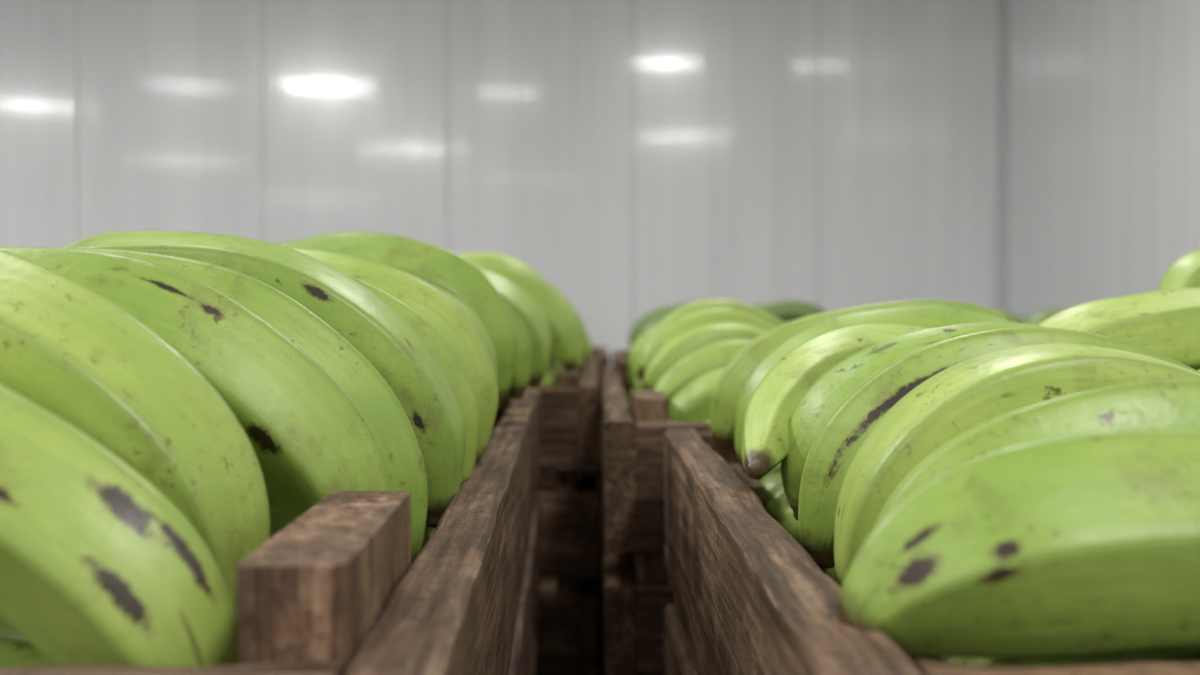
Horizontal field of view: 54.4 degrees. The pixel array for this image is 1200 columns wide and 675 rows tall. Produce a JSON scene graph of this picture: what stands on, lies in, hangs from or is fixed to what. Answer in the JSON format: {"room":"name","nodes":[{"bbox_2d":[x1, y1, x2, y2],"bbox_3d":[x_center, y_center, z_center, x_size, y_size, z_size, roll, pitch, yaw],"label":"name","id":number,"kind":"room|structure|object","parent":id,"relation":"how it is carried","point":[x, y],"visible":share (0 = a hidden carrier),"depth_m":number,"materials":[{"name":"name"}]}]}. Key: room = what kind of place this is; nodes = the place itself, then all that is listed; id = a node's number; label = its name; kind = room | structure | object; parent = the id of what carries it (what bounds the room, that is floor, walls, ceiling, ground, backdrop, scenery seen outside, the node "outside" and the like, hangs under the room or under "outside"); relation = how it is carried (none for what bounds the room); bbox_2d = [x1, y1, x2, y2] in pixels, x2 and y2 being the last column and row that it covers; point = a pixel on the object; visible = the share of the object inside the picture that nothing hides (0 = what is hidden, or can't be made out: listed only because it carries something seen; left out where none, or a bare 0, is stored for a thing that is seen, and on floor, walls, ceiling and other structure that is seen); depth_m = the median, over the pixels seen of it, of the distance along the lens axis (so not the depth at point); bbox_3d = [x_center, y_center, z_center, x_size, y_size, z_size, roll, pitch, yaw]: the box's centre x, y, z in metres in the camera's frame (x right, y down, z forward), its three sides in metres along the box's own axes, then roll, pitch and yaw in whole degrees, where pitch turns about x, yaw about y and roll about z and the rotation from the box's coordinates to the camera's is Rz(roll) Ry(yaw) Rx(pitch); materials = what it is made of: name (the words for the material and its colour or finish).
{"room":"warehouse","nodes":[
{"label":"warehouse","id":0,"kind":"room"},
{"bbox_2d":[0,0,996,367],"bbox_3d":[-2.377,-0.698,6.540,9.445,3.420,0.100,0,1,0],"label":"wall","id":1,"kind":"structure","parent":0,"point":[641,157],"depth_m":6.48,"materials":[{"name":"white metal"}]},
{"bbox_2d":[995,0,1006,310],"bbox_3d":[2.223,-0.697,6.468,0.045,3.420,0.045,0,1,0],"label":"trim","id":2,"kind":"structure","parent":1,"relation":"attached to","point":[1001,46],"depth_m":6.47,"materials":[{"name":"metal"}]},
{"bbox_2d":[1006,0,1199,316],"bbox_3d":[2.295,-0.574,-1.759,0.100,3.420,16.500,0,1,0],"label":"wall","id":3,"kind":"structure","parent":0,"point":[1103,150],"depth_m":5.25,"materials":[{"name":"white metal"}]},
{"bbox_3d":[-2.378,1.185,-1.682,9.445,0.100,16.600,0,1,0],"label":"floor","id":4,"kind":"structure","parent":0,"visible":0},
{"bbox_3d":[-0.263,0.918,0.761,0.459,0.345,1.045,0,1,0],"label":"wooden crate","id":5,"kind":"object","parent":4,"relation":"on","visible":0},
{"bbox_3d":[-0.263,0.573,0.756,0.459,0.345,1.045,0,1,0],"label":"wooden crate","id":6,"kind":"object","parent":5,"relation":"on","visible":0},
{"bbox_2d":[0,388,539,674],"bbox_3d":[-0.263,0.222,0.750,0.429,0.357,1.034,0,1,-2],"label":"wooden crate","id":7,"kind":"object","parent":6,"relation":"on","point":[338,590],"visible":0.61,"depth_m":0.31,"materials":[{"name":"brown wood"}]},
{"bbox_2d":[0,509,435,667],"bbox_3d":[-0.269,0.057,0.761,0.368,0.224,0.962,0,1,0],"label":"bananas","id":8,"kind":"object","parent":7,"relation":"in","point":[15,650],"visible":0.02,"depth_m":0.31,"materials":[{"name":"green food"}]},
{"bbox_2d":[0,384,237,666],"bbox_3d":[-0.183,0.053,0.309,0.195,0.111,0.050,0,1,14],"label":"banana","id":9,"kind":"object","parent":8,"relation":"on","point":[98,566],"visible":0.95,"depth_m":0.28,"materials":[{"name":"green food"}]},
{"bbox_2d":[0,249,269,613],"bbox_3d":[-0.204,0.031,0.364,0.207,0.129,0.052,0,1,12],"label":"banana","id":10,"kind":"object","parent":8,"relation":"on","point":[67,349],"visible":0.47,"depth_m":0.34,"materials":[{"name":"green food"}]},
{"bbox_2d":[0,247,391,526],"bbox_3d":[-0.186,0.032,0.413,0.231,0.126,0.054,0,1,8],"label":"banana","id":11,"kind":"object","parent":8,"relation":"on","point":[309,440],"visible":0.48,"depth_m":0.39,"materials":[{"name":"green food"}]},
{"bbox_2d":[73,248,427,564],"bbox_3d":[-0.178,0.029,0.463,0.224,0.129,0.049,0,1,7],"label":"banana","id":12,"kind":"object","parent":8,"relation":"on","point":[374,399],"visible":0.3,"depth_m":0.44,"materials":[{"name":"green food"}]},
{"bbox_2d":[64,231,464,527],"bbox_3d":[-0.177,0.018,0.520,0.236,0.131,0.050,0,1,7],"label":"banana","id":13,"kind":"object","parent":8,"relation":"on","point":[387,340],"visible":0.31,"depth_m":0.49,"materials":[{"name":"green food"}]},
{"bbox_2d":[287,247,497,462],"bbox_3d":[-0.169,0.012,0.625,0.230,0.120,0.046,0,1,6],"label":"banana","id":14,"kind":"object","parent":8,"relation":"on","point":[451,322],"visible":0.16,"depth_m":0.61,"materials":[{"name":"green food"}]},
{"bbox_2d":[344,273,479,486],"bbox_3d":[-0.170,0.018,0.565,0.226,0.126,0.045,0,1,5],"label":"banana","id":15,"kind":"object","parent":8,"relation":"on","point":[457,376],"visible":0.09,"depth_m":0.55,"materials":[{"name":"green food"}]},
{"bbox_2d":[399,270,491,360],"bbox_3d":[-0.171,0.012,0.685,0.224,0.118,0.044,0,1,7],"label":"banana","id":16,"kind":"object","parent":8,"relation":"on","point":[438,289],"visible":0.06,"depth_m":0.67,"materials":[{"name":"green food"}]},
{"bbox_2d":[435,286,496,377],"bbox_3d":[-0.169,0.002,0.749,0.208,0.096,0.043,0,1,7],"label":"banana","id":17,"kind":"object","parent":8,"relation":"on","point":[476,320],"visible":0.08,"depth_m":0.73,"materials":[{"name":"green food"}]},
{"bbox_2d":[477,267,549,354],"bbox_3d":[-0.154,-0.014,1.056,0.219,0.109,0.050,0,1,8],"label":"banana","id":18,"kind":"object","parent":8,"relation":"on","point":[484,270],"visible":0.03,"depth_m":1.05,"materials":[{"name":"green food"}]},
{"bbox_2d":[480,270,548,387],"bbox_3d":[-0.153,-0.012,0.966,0.223,0.106,0.049,0,1,7],"label":"banana","id":19,"kind":"object","parent":8,"relation":"on","point":[518,302],"visible":0.19,"depth_m":0.94,"materials":[{"name":"green food"}]},
{"bbox_2d":[535,302,550,355],"bbox_3d":[-0.155,-0.015,1.151,0.215,0.108,0.051,0,1,8],"label":"banana","id":20,"kind":"object","parent":8,"relation":"on","point":[535,302],"visible":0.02,"depth_m":1.14,"materials":[{"name":"green food"}]},
{"bbox_2d":[277,232,517,407],"bbox_3d":[-0.185,-0.012,0.804,0.259,0.121,0.050,0,1,6],"label":"banana","id":21,"kind":"object","parent":7,"relation":"in","point":[442,268],"visible":0.27,"depth_m":0.78,"materials":[{"name":"green food"}]},
{"bbox_2d":[506,304,531,398],"bbox_3d":[-0.157,-0.003,0.879,0.215,0.098,0.047,0,1,8],"label":"banana","id":22,"kind":"object","parent":7,"relation":"in","point":[522,372],"visible":0.08,"depth_m":0.86,"materials":[{"name":"green food"}]},
{"bbox_3d":[0.252,0.922,0.534,0.417,0.345,0.566,0,1,0],"label":"wooden crate","id":23,"kind":"object","parent":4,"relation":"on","visible":0},
{"bbox_3d":[0.252,0.577,0.529,0.417,0.345,0.566,0,1,0],"label":"wooden crate","id":24,"kind":"object","parent":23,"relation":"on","visible":0},
{"bbox_2d":[664,429,1199,674],"bbox_3d":[0.252,0.235,0.524,0.417,0.338,0.566,0,1,0],"label":"wooden crate","id":25,"kind":"object","parent":24,"relation":"on","point":[750,599],"visible":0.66,"depth_m":0.40,"materials":[{"name":"brown wood"}]},
{"bbox_2d":[742,323,930,479],"bbox_3d":[0.140,0.027,0.583,0.214,0.068,0.058,-1,1,-34],"label":"banana","id":26,"kind":"object","parent":25,"relation":"in","point":[770,409],"visible":0.37,"depth_m":0.54,"materials":[{"name":"green food"}]},
{"bbox_2d":[710,300,1016,450],"bbox_3d":[0.193,0.025,0.762,0.244,0.098,0.047,0,1,-6],"label":"banana","id":27,"kind":"object","parent":25,"relation":"in","point":[732,380],"visible":0.27,"depth_m":0.74,"materials":[{"name":"green food"}]},
{"bbox_2d":[755,463,1199,667],"bbox_3d":[0.265,0.080,0.548,0.339,0.173,0.530,0,1,0],"label":"bananas","id":28,"kind":"object","parent":25,"relation":"in","point":[775,503],"visible":0.04,"depth_m":0.35,"materials":[{"name":"green food"}]},
{"bbox_2d":[734,308,1010,472],"bbox_3d":[0.180,0.030,0.662,0.209,0.094,0.043,0,1,-3],"label":"banana","id":29,"kind":"object","parent":28,"relation":"on","point":[921,317],"visible":0.2,"depth_m":0.65,"materials":[{"name":"green food"}]},
{"bbox_2d":[781,322,1048,520],"bbox_3d":[0.188,0.038,0.523,0.213,0.090,0.043,0,1,-3],"label":"banana","id":30,"kind":"object","parent":28,"relation":"on","point":[836,383],"visible":0.2,"depth_m":0.51,"materials":[{"name":"green food"}]},
{"bbox_2d":[798,327,1199,567],"bbox_3d":[0.188,0.047,0.468,0.219,0.102,0.048,0,1,-5],"label":"banana","id":31,"kind":"object","parent":28,"relation":"on","point":[833,448],"visible":0.28,"depth_m":0.45,"materials":[{"name":"green food"}]},
{"bbox_2d":[834,343,1199,586],"bbox_3d":[0.185,0.056,0.403,0.210,0.107,0.050,0,1,-5],"label":"banana","id":32,"kind":"object","parent":28,"relation":"on","point":[967,394],"visible":0.33,"depth_m":0.38,"materials":[{"name":"green food"}]},
{"bbox_2d":[836,430,1199,659],"bbox_3d":[0.163,0.068,0.293,0.209,0.091,0.052,0,1,-5],"label":"banana","id":33,"kind":"object","parent":28,"relation":"on","point":[1086,546],"visible":0.97,"depth_m":0.27,"materials":[{"name":"green food"}]},
{"bbox_2d":[872,379,1199,529],"bbox_3d":[0.183,0.053,0.344,0.216,0.083,0.049,0,1,-6],"label":"banana","id":34,"kind":"object","parent":28,"relation":"on","point":[1163,404],"visible":0.21,"depth_m":0.33,"materials":[{"name":"green food"}]},
{"bbox_2d":[1038,287,1199,370],"bbox_3d":[0.312,0.014,0.614,0.231,0.081,0.046,0,1,-13],"label":"banana","id":35,"kind":"object","parent":28,"relation":"on","point":[1166,322],"visible":0.29,"depth_m":0.59,"materials":[{"name":"green food"}]},
{"bbox_2d":[1158,248,1199,289],"bbox_3d":[0.462,-0.033,0.839,0.182,0.068,0.042,0,1,-30],"label":"banana","id":36,"kind":"object","parent":28,"relation":"on","point":[1184,272],"visible":0.3,"depth_m":0.80,"materials":[{"name":"green food"}]},
{"bbox_3d":[-0.222,0.903,1.809,0.439,0.346,0.972,0,1,0],"label":"wooden crate","id":37,"kind":"object","parent":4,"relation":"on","visible":0},
{"bbox_3d":[-0.222,0.557,1.804,0.439,0.345,0.972,0,1,0],"label":"wooden crate","id":38,"kind":"object","parent":37,"relation":"on","visible":0},
{"bbox_2d":[527,358,598,674],"bbox_3d":[-0.221,0.211,1.798,0.439,0.349,0.972,0,1,0],"label":"wooden crate","id":39,"kind":"object","parent":38,"relation":"on","point":[568,411],"visible":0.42,"depth_m":1.31,"materials":[{"name":"brown wood"}]},
{"bbox_2d":[458,252,586,386],"bbox_3d":[-0.224,-0.003,1.798,0.405,0.215,0.945,0,1,0],"label":"bananas","id":40,"kind":"object","parent":39,"relation":"in","point":[568,347],"visible":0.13,"depth_m":1.34,"materials":[{"name":"green food"}]},
{"bbox_3d":[0.212,0.909,1.359,0.418,0.345,0.992,0,1,0],"label":"wooden crate","id":41,"kind":"object","parent":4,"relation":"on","visible":0},
{"bbox_3d":[0.212,0.564,1.353,0.418,0.345,0.992,0,1,0],"label":"wooden crate","id":42,"kind":"object","parent":41,"relation":"on","visible":0},
{"bbox_2d":[602,358,710,674],"bbox_3d":[0.212,0.215,1.348,0.418,0.353,0.992,0,1,0],"label":"wooden crate","id":43,"kind":"object","parent":42,"relation":"on","point":[637,589],"visible":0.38,"depth_m":0.85,"materials":[{"name":"brown wood"}]},
{"bbox_2d":[626,299,786,421],"bbox_3d":[0.213,0.041,1.362,0.358,0.166,0.959,0,1,0],"label":"bananas","id":44,"kind":"object","parent":43,"relation":"in","point":[685,355],"visible":0.22,"depth_m":1.03,"materials":[{"name":"green food"}]},
{"bbox_3d":[-0.210,0.887,2.844,0.462,0.346,0.942,0,1,0],"label":"wooden crate","id":45,"kind":"object","parent":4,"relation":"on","visible":0},
{"bbox_3d":[-0.210,0.542,2.838,0.462,0.345,0.942,0,1,0],"label":"wooden crate","id":46,"kind":"object","parent":45,"relation":"on","visible":0},
{"bbox_2d":[539,346,609,521],"bbox_3d":[-0.210,0.201,2.833,0.462,0.338,0.942,0,1,0],"label":"wooden crate","id":47,"kind":"object","parent":46,"relation":"on","point":[601,353],"visible":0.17,"depth_m":2.36,"materials":[{"name":"brown wood"}]},
{"bbox_2d":[586,334,592,356],"bbox_3d":[-0.210,0.028,2.820,0.383,0.150,0.867,0,1,0],"label":"bananas","id":48,"kind":"object","parent":47,"relation":"in","point":[589,351],"visible":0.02,"depth_m":2.66,"materials":[{"name":"green food"}]},
{"bbox_3d":[0.245,0.893,2.424,0.432,0.346,0.982,0,1,0],"label":"wooden crate","id":49,"kind":"object","parent":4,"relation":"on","visible":0},
{"bbox_3d":[0.245,0.548,2.419,0.432,0.345,0.982,0,1,0],"label":"wooden crate","id":50,"kind":"object","parent":49,"relation":"on","visible":0},
{"bbox_2d":[612,350,628,368],"bbox_3d":[0.245,0.207,2.413,0.432,0.339,0.982,0,1,0],"label":"wooden crate","id":51,"kind":"object","parent":50,"relation":"on","point":[616,354],"visible":0.02,"depth_m":2.59,"materials":[{"name":"brown wood"}]},
{"bbox_2d":[629,300,827,351],"bbox_3d":[0.245,0.012,2.403,0.355,0.164,0.920,0,1,0],"label":"bananas","id":52,"kind":"object","parent":51,"relation":"in","point":[785,311],"visible":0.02,"depth_m":1.96,"materials":[{"name":"green food"}]},
{"bbox_3d":[0.710,0.888,2.764,0.442,0.346,0.901,0,1,0],"label":"wooden crate","id":53,"kind":"object","parent":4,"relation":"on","visible":0},
{"bbox_3d":[0.710,0.543,2.758,0.442,0.346,0.902,0,1,0],"label":"wooden crate","id":54,"kind":"object","parent":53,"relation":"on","visible":0},
{"bbox_3d":[0.710,0.202,2.753,0.442,0.339,0.902,0,1,0],"label":"wooden crate","id":55,"kind":"object","parent":54,"relation":"on","visible":0},
{"bbox_2d":[993,309,1028,323],"bbox_3d":[0.710,0.007,2.764,0.364,0.157,0.860,0,1,0],"label":"bananas","id":56,"kind":"object","parent":55,"relation":"in","point":[1014,317],"visible":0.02,"depth_m":2.35,"materials":[{"name":"green food"}]},
{"bbox_3d":[1.200,0.888,2.764,0.442,0.345,0.902,0,1,0],"label":"wooden crate","id":57,"kind":"object","parent":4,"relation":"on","visible":0},
{"bbox_3d":[1.200,0.543,2.759,0.442,0.346,0.902,0,1,0],"label":"wooden crate","id":58,"kind":"object","parent":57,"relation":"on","visible":0},
{"bbox_3d":[1.200,0.202,2.753,0.442,0.339,0.902,0,1,0],"label":"wooden crate","id":59,"kind":"object","parent":58,"relation":"on","visible":0},
{"bbox_2d":[1020,309,1063,323],"bbox_3d":[1.200,0.006,2.755,0.365,0.158,0.879,0,1,0],"label":"bananas","id":60,"kind":"object","parent":59,"relation":"in","point":[1038,318],"visible":0.02,"depth_m":2.85,"materials":[{"name":"green food"}]}
]}

